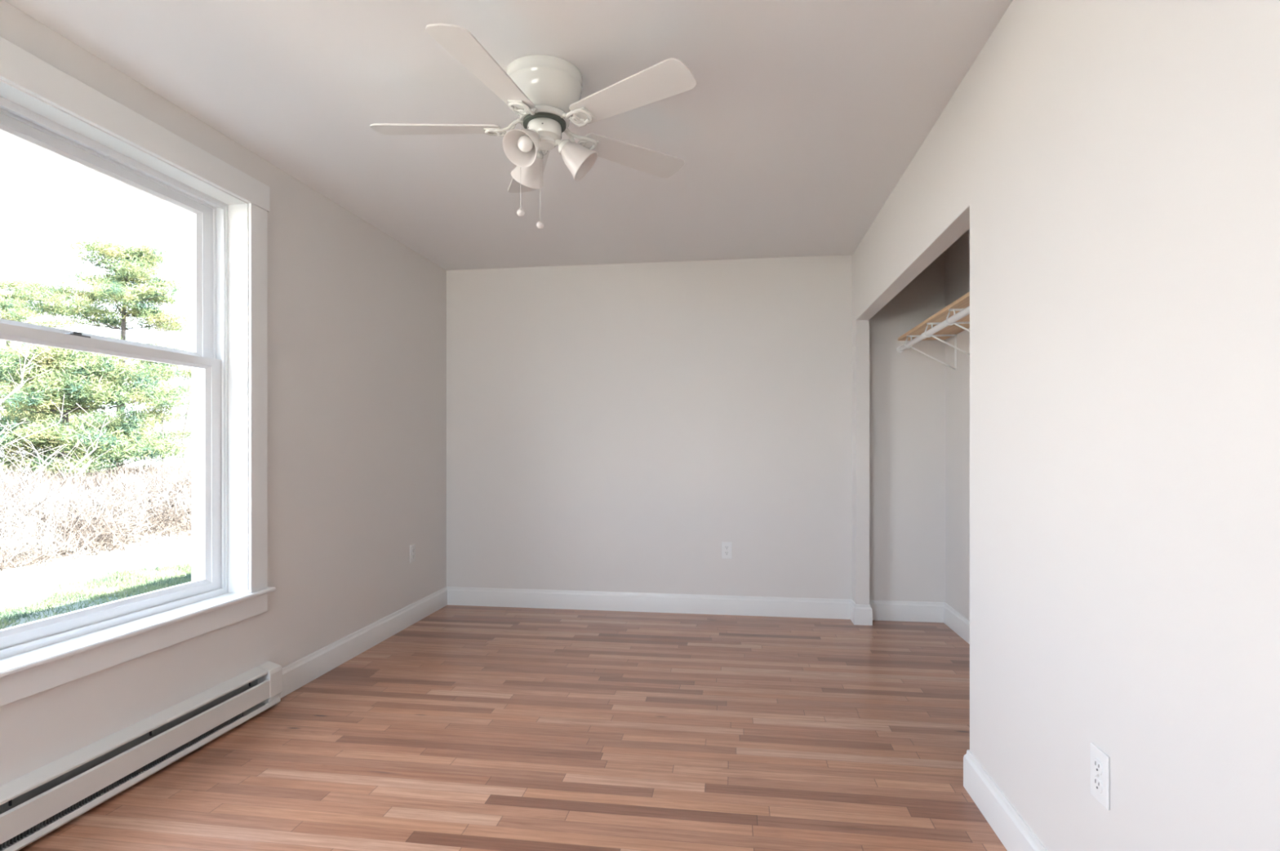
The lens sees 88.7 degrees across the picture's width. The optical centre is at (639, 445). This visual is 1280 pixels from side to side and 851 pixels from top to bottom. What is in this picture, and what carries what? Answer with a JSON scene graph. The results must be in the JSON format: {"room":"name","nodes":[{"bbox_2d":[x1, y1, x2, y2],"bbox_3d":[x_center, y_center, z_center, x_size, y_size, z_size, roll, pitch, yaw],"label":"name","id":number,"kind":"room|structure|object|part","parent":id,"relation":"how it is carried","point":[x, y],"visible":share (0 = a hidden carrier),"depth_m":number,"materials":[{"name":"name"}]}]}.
{"room":"empty bedroom","nodes":[
{"label":"empty bedroom","id":0,"kind":"room"},
{"bbox_2d":[0,0,446,786],"bbox_3d":[-1.917,-0.057,2.008,0.220,2.440,5.943,0,0,8],"label":"wall","id":1,"kind":"structure","parent":0,"point":[357,317],"depth_m":3.28,"materials":[{"name":"white paint"}]},
{"bbox_2d":[0,36,275,706],"bbox_3d":[-1.875,-0.208,2.204,0.272,1.894,1.526,0,0,8],"label":"window","id":2,"kind":"structure","parent":1,"relation":"in","point":[43,107],"depth_m":2.61,"materials":[{"name":"white paint"}]},
{"bbox_3d":[-1.934,-0.680,2.212,0.034,0.688,1.234,0,0,8],"label":"sash","id":3,"kind":"part","parent":2,"relation":"part of","materials":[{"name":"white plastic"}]},
{"bbox_3d":[-1.893,0.129,2.206,0.034,0.989,1.222,0,0,8],"label":"sash","id":4,"kind":"part","parent":2,"relation":"part of","materials":[{"name":"white plastic"}]},
{"bbox_3d":[-1.936,-0.200,2.212,0.148,1.712,1.298,0,0,8],"label":"frame","id":5,"kind":"part","parent":2,"relation":"part of","materials":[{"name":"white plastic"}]},
{"bbox_3d":[-1.769,-1.099,2.185,0.023,0.112,1.504,0,0,8],"label":"head casing","id":6,"kind":"part","parent":2,"relation":"part of","materials":[{"name":"white paint"}]},
{"bbox_3d":[-1.675,-0.203,2.869,0.019,1.679,0.100,0,0,8],"label":"casing","id":7,"kind":"part","parent":2,"relation":"part of","materials":[{"name":"white paint"}]},
{"bbox_2d":[0,661,282,850],"bbox_3d":[-1.788,1.062,1.888,0.069,0.179,2.140,0,0,8],"label":"baseboard heater","id":8,"kind":"object","parent":1,"relation":"attached to","point":[33,805],"visible":1,"depth_m":2.20,"materials":[{"name":"white metal"}]},
{"bbox_2d":[409,544,415,563],"bbox_3d":[-1.483,0.706,4.273,0.008,0.115,0.070,0,0,8],"label":"wall outlet","id":9,"kind":"object","parent":1,"relation":"attached to","point":[412,548],"visible":1,"depth_m":4.27,"materials":[{"name":"white plastic"}]},
{"bbox_2d":[4,0,1013,271],"bbox_3d":[-0.147,-1.347,1.759,3.794,0.140,5.943,0,0,8],"label":"ceiling","id":10,"kind":"structure","parent":0,"point":[800,121],"depth_m":2.46,"materials":[{"name":"white paint"}]},
{"bbox_2d":[369,23,696,229],"bbox_3d":[-0.359,-1.013,2.255,1.127,0.526,1.136,0,0,8],"label":"ceiling fan","id":11,"kind":"object","parent":10,"relation":"hanging from","point":[544,91],"visible":1,"depth_m":2.17,"materials":[{"name":"white metal"}]},
{"bbox_3d":[-0.703,-1.097,2.274,0.444,0.006,0.134,0,12,1],"label":"fan blade","id":12,"kind":"part","parent":11,"relation":"part of","materials":[{"name":"white wood"}]},
{"bbox_3d":[-0.449,-1.097,1.917,0.134,0.006,0.444,13,4,18],"label":"fan blade","id":13,"kind":"part","parent":11,"relation":"part of","materials":[{"name":"white wood"}]},
{"bbox_3d":[-0.406,-0.793,2.230,0.025,0.029,0.025,0,0,8],"label":"chain knob","id":14,"kind":"part","parent":11,"relation":"part of","materials":[{"name":"white"}]},
{"bbox_3d":[-0.390,-0.990,2.164,0.119,0.132,0.133,0,0,8],"label":"lamp shade","id":15,"kind":"part","parent":11,"relation":"part of","materials":[{"name":"white glass"}]},
{"bbox_3d":[-0.379,-1.006,2.179,0.052,0.068,0.069,0,0,8],"label":"light bulb","id":16,"kind":"part","parent":11,"relation":"part of","materials":[{"name":"white glass"}]},
{"bbox_3d":[-0.403,-0.990,2.375,0.126,0.132,0.128,0,0,8],"label":"lamp shade","id":17,"kind":"part","parent":11,"relation":"part of","materials":[{"name":"white glass"}]},
{"bbox_3d":[-0.443,-1.097,2.625,0.134,0.006,0.444,-13,4,-17],"label":"fan blade","id":18,"kind":"part","parent":11,"relation":"part of","materials":[{"name":"white"}]},
{"bbox_2d":[525,128,541,145],"bbox_3d":[-0.361,-1.037,2.217,0.056,0.049,0.064,0,0,8],"label":"socket","id":19,"kind":"object","parent":11,"relation":"attached to","point":[538,131],"depth_m":2.20,"materials":[{"name":"white metal"}]},
{"bbox_3d":[-0.346,-0.903,2.266,0.002,0.268,0.003,0,0,8],"label":"pull chain","id":20,"kind":"part","parent":11,"relation":"part of","materials":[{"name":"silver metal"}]},
{"bbox_3d":[-0.346,-0.763,2.266,0.025,0.029,0.025,0,0,8],"label":"chain knob","id":21,"kind":"part","parent":11,"relation":"part of","materials":[{"name":"white"}]},
{"bbox_2d":[536,149,543,159],"bbox_3d":[-0.369,-1.037,2.319,0.055,0.049,0.065,0,0,-10],"label":"socket","id":22,"kind":"object","parent":11,"relation":"attached to","point":[538,153],"depth_m":2.31,"materials":[{"name":"white metal"}]},
{"bbox_2d":[555,139,570,154],"bbox_3d":[-0.271,-1.037,2.277,0.064,0.049,0.056,0,0,8],"label":"socket","id":23,"kind":"object","parent":11,"relation":"attached to","point":[564,146],"depth_m":2.25,"materials":[{"name":"white metal"}]},
{"bbox_3d":[-0.212,-0.990,2.284,0.134,0.132,0.120,0,0,8],"label":"lamp shade","id":24,"kind":"part","parent":11,"relation":"part of","materials":[{"name":"white glass"}]},
{"bbox_3d":[-0.032,-1.097,2.049,0.444,0.006,0.134,0,-12,37],"label":"fan blade","id":25,"kind":"part","parent":11,"relation":"part of","materials":[{"name":"white wood"}]},
{"bbox_3d":[-0.028,-1.097,2.486,0.444,0.006,0.134,0,-12,-35],"label":"fan blade","id":26,"kind":"part","parent":11,"relation":"part of","materials":[{"name":"white wood"}]},
{"bbox_2d":[17,604,1007,850],"bbox_3d":[-0.147,1.263,1.759,3.794,0.200,5.943,0,0,8],"label":"floor","id":27,"kind":"structure","parent":0,"point":[466,728],"depth_m":2.48,"materials":[{"name":"brown wood"}]},
{"bbox_2d":[446,251,945,602],"bbox_3d":[0.306,-0.057,4.620,3.454,2.440,0.150,0,0,8],"label":"wall","id":28,"kind":"structure","parent":0,"point":[610,427],"depth_m":4.54,"materials":[{"name":"white paint"}]},
{"bbox_2d":[280,586,872,698],"bbox_3d":[-0.076,1.098,3.664,2.964,0.130,1.851,0,0,8],"label":"baseboard","id":29,"kind":"structure","parent":28,"relation":"attached to","point":[299,673],"depth_m":4.47,"materials":[{"name":"white paint"}]},
{"bbox_2d":[721,542,732,559],"bbox_3d":[0.596,0.722,4.500,0.070,0.115,0.008,0,0,8],"label":"wall outlet","id":30,"kind":"object","parent":28,"relation":"attached to","point":[726,547],"visible":1,"depth_m":4.50,"materials":[{"name":"white plastic"}]},
{"bbox_2d":[945,229,969,620],"bbox_3d":[1.843,-0.057,2.716,0.120,2.440,3.493,0,0,8],"label":"wall","id":31,"kind":"structure","parent":0,"point":[957,255],"depth_m":4.08,"materials":[{"name":"white paint"}]},
{"bbox_2d":[904,334,956,370],"bbox_3d":[1.822,-0.580,4.116,0.310,0.225,0.024,0,0,8],"label":"shelf bracket","id":32,"kind":"object","parent":31,"relation":"attached to","point":[954,335],"visible":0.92,"depth_m":4.10,"materials":[{"name":"white metal"}]},
{"bbox_3d":[1.830,-0.688,4.115,0.294,0.010,0.018,0,0,8],"label":"shelf arm","id":33,"kind":"part","parent":32,"relation":"part of","materials":[{"name":"white metal"}]},
{"bbox_3d":[1.971,-0.580,4.095,0.008,0.225,0.024,0,0,8],"label":"wall leg","id":34,"kind":"part","parent":32,"relation":"part of","materials":[{"name":"white metal"}]},
{"bbox_2d":[897,292,969,341],"bbox_3d":[1.632,-0.702,2.721,0.298,0.019,3.240,0,0,8],"label":"closet shelf","id":35,"kind":"object","parent":31,"relation":"attached to","point":[963,302],"visible":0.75,"depth_m":3.78,"materials":[{"name":"brown wood"}]},
{"bbox_2d":[924,321,969,355],"bbox_3d":[1.762,-0.580,3.691,0.310,0.225,0.024,0,0,8],"label":"shelf bracket","id":36,"kind":"object","parent":31,"relation":"attached to","point":[962,322],"visible":0.5,"depth_m":3.69,"materials":[{"name":"white metal"}]},
{"bbox_2d":[896,306,969,352],"bbox_3d":[1.496,-0.634,2.741,0.042,0.042,3.239,0,0,8],"label":"closet rod","id":37,"kind":"object","parent":36,"relation":"attached to","point":[965,312],"visible":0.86,"depth_m":3.51,"materials":[{"name":"white metal"}]},
{"bbox_3d":[1.770,-0.688,3.689,0.294,0.010,0.018,0,0,8],"label":"shelf arm","id":38,"kind":"part","parent":36,"relation":"part of","materials":[{"name":"white metal"}]},
{"bbox_2d":[945,308,969,332],"bbox_3d":[1.709,-0.580,3.314,0.310,0.225,0.024,0,0,8],"label":"shelf bracket","id":39,"kind":"object","parent":31,"relation":"attached to","point":[952,309],"visible":0.38,"depth_m":3.33,"materials":[{"name":"white metal"}]},
{"bbox_3d":[1.717,-0.688,3.313,0.294,0.010,0.018,0,0,8],"label":"shelf arm","id":40,"kind":"part","parent":39,"relation":"part of","materials":[{"name":"white metal"}]},
{"bbox_2d":[852,0,1279,850],"bbox_3d":[1.060,-0.057,1.514,0.086,2.440,5.793,0,0,8],"label":"wall","id":41,"kind":"structure","parent":0,"point":[1111,168],"depth_m":1.35,"materials":[{"name":"white paint"}]},
{"bbox_2d":[869,600,1047,850],"bbox_3d":[1.314,1.098,1.564,0.606,0.130,5.623,0,0,8],"label":"baseboard","id":42,"kind":"structure","parent":41,"relation":"attached to","point":[1014,833],"depth_m":2.13,"materials":[{"name":"white paint"}]},
{"bbox_2d":[1089,742,1109,810],"bbox_3d":[1.000,0.720,1.428,0.008,0.115,0.070,0,0,8],"label":"wall outlet","id":43,"kind":"object","parent":41,"relation":"attached to","point":[1099,760],"visible":1,"depth_m":1.42,"materials":[{"name":"white plastic"}]},
{"bbox_2d":[1093,758,1102,775],"bbox_3d":[0.998,0.701,1.428,0.003,0.028,0.034,0,0,8],"label":"receptacle","id":44,"kind":"object","parent":43,"relation":"attached to","point":[1097,762],"depth_m":1.43,"materials":[{"name":"grey plastic"}]},
{"bbox_2d":[1093,776,1102,793],"bbox_3d":[0.998,0.740,1.428,0.003,0.028,0.034,0,0,8],"label":"receptacle","id":45,"kind":"object","parent":43,"relation":"attached to","point":[1097,780],"depth_m":1.43,"materials":[{"name":"grey plastic"}]},
{"label":"outside","id":46,"kind":"structure","parent":0,"visible":0},
{"bbox_2d":[0,462,191,597],"bbox_3d":[-18.411,1.763,12.689,100.000,0.001,100.000,0,0,8],"label":"ground","id":47,"kind":"structure","parent":46,"point":[42,577],"depth_m":9.71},
{"bbox_2d":[0,342,51,534],"bbox_3d":[-12.405,-0.328,12.628,1.050,4.213,2.097,0,0,8],"label":"birch tree","id":48,"kind":"object","parent":47,"relation":"on","point":[25,356],"visible":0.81,"depth_m":12.96,"materials":[{"name":"green plant"}]},
{"bbox_2d":[0,395,76,486],"bbox_3d":[-13.178,0.294,14.366,1.105,2.950,2.473,0,0,-13],"label":"birch tree","id":49,"kind":"object","parent":47,"relation":"on","point":[45,462],"visible":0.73,"depth_m":14.16,"materials":[{"name":"green plant"}]},
{"bbox_2d":[0,275,117,466],"bbox_3d":[-35.050,-3.857,35.778,10.327,11.240,11.022,0,0,-15],"label":"pine tree","id":50,"kind":"object","parent":47,"relation":"on","point":[11,313],"visible":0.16,"depth_m":35.35,"materials":[{"name":"green plant"}]},
{"bbox_2d":[34,403,128,482],"bbox_3d":[-13.747,0.369,16.152,1.409,2.810,1.809,0,0,-20],"label":"birch tree","id":51,"kind":"object","parent":47,"relation":"on","point":[84,458],"visible":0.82,"depth_m":16.20,"materials":[{"name":"green plant"}]},
{"bbox_2d":[0,334,191,482],"bbox_3d":[-16.413,-0.779,18.864,6.818,5.085,5.706,0,0,15],"label":"pine tree","id":52,"kind":"object","parent":47,"relation":"on","point":[89,392],"visible":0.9,"depth_m":18.33,"materials":[{"name":"green plant"}]},
{"bbox_2d":[0,458,191,576],"bbox_3d":[-16.216,1.335,19.816,9.410,2.140,27.477,0,0,-30],"label":"dry brush","id":53,"kind":"object","parent":47,"relation":"on","point":[87,509],"visible":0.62,"depth_m":11.20,"materials":[{"name":"beige plant"}]},
{"bbox_2d":[0,228,191,469],"bbox_3d":[-22.156,-3.630,27.632,8.163,10.794,8.161,0,0,-17],"label":"pine tree","id":54,"kind":"object","parent":47,"relation":"on","point":[115,287],"visible":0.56,"depth_m":27.45,"materials":[{"name":"green plant"}]},
{"bbox_2d":[133,334,159,465],"bbox_3d":[-26.334,-2.118,35.348,1.833,7.770,2.543,0,0,8],"label":"bare tree","id":55,"kind":"object","parent":47,"relation":"on","point":[140,335],"visible":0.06,"depth_m":35.07,"materials":[{"name":"grey plant"}]},
{"bbox_2d":[137,306,190,463],"bbox_3d":[-20.425,-2.129,27.935,1.952,7.787,1.818,0,0,19],"label":"bare tree","id":56,"kind":"object","parent":47,"relation":"on","point":[162,460],"visible":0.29,"depth_m":27.89,"materials":[{"name":"grey plant"}]},
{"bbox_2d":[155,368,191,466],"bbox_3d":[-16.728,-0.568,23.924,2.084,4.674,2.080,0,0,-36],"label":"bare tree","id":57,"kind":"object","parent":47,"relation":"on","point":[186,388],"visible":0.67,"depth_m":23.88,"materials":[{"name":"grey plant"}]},
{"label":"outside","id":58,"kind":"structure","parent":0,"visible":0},
{"bbox_2d":[0,557,191,630],"bbox_3d":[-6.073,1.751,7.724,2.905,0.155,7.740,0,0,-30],"label":"grass","id":59,"kind":"structure","parent":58,"point":[165,583],"depth_m":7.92,"materials":[{"name":"plant"}]}
]}

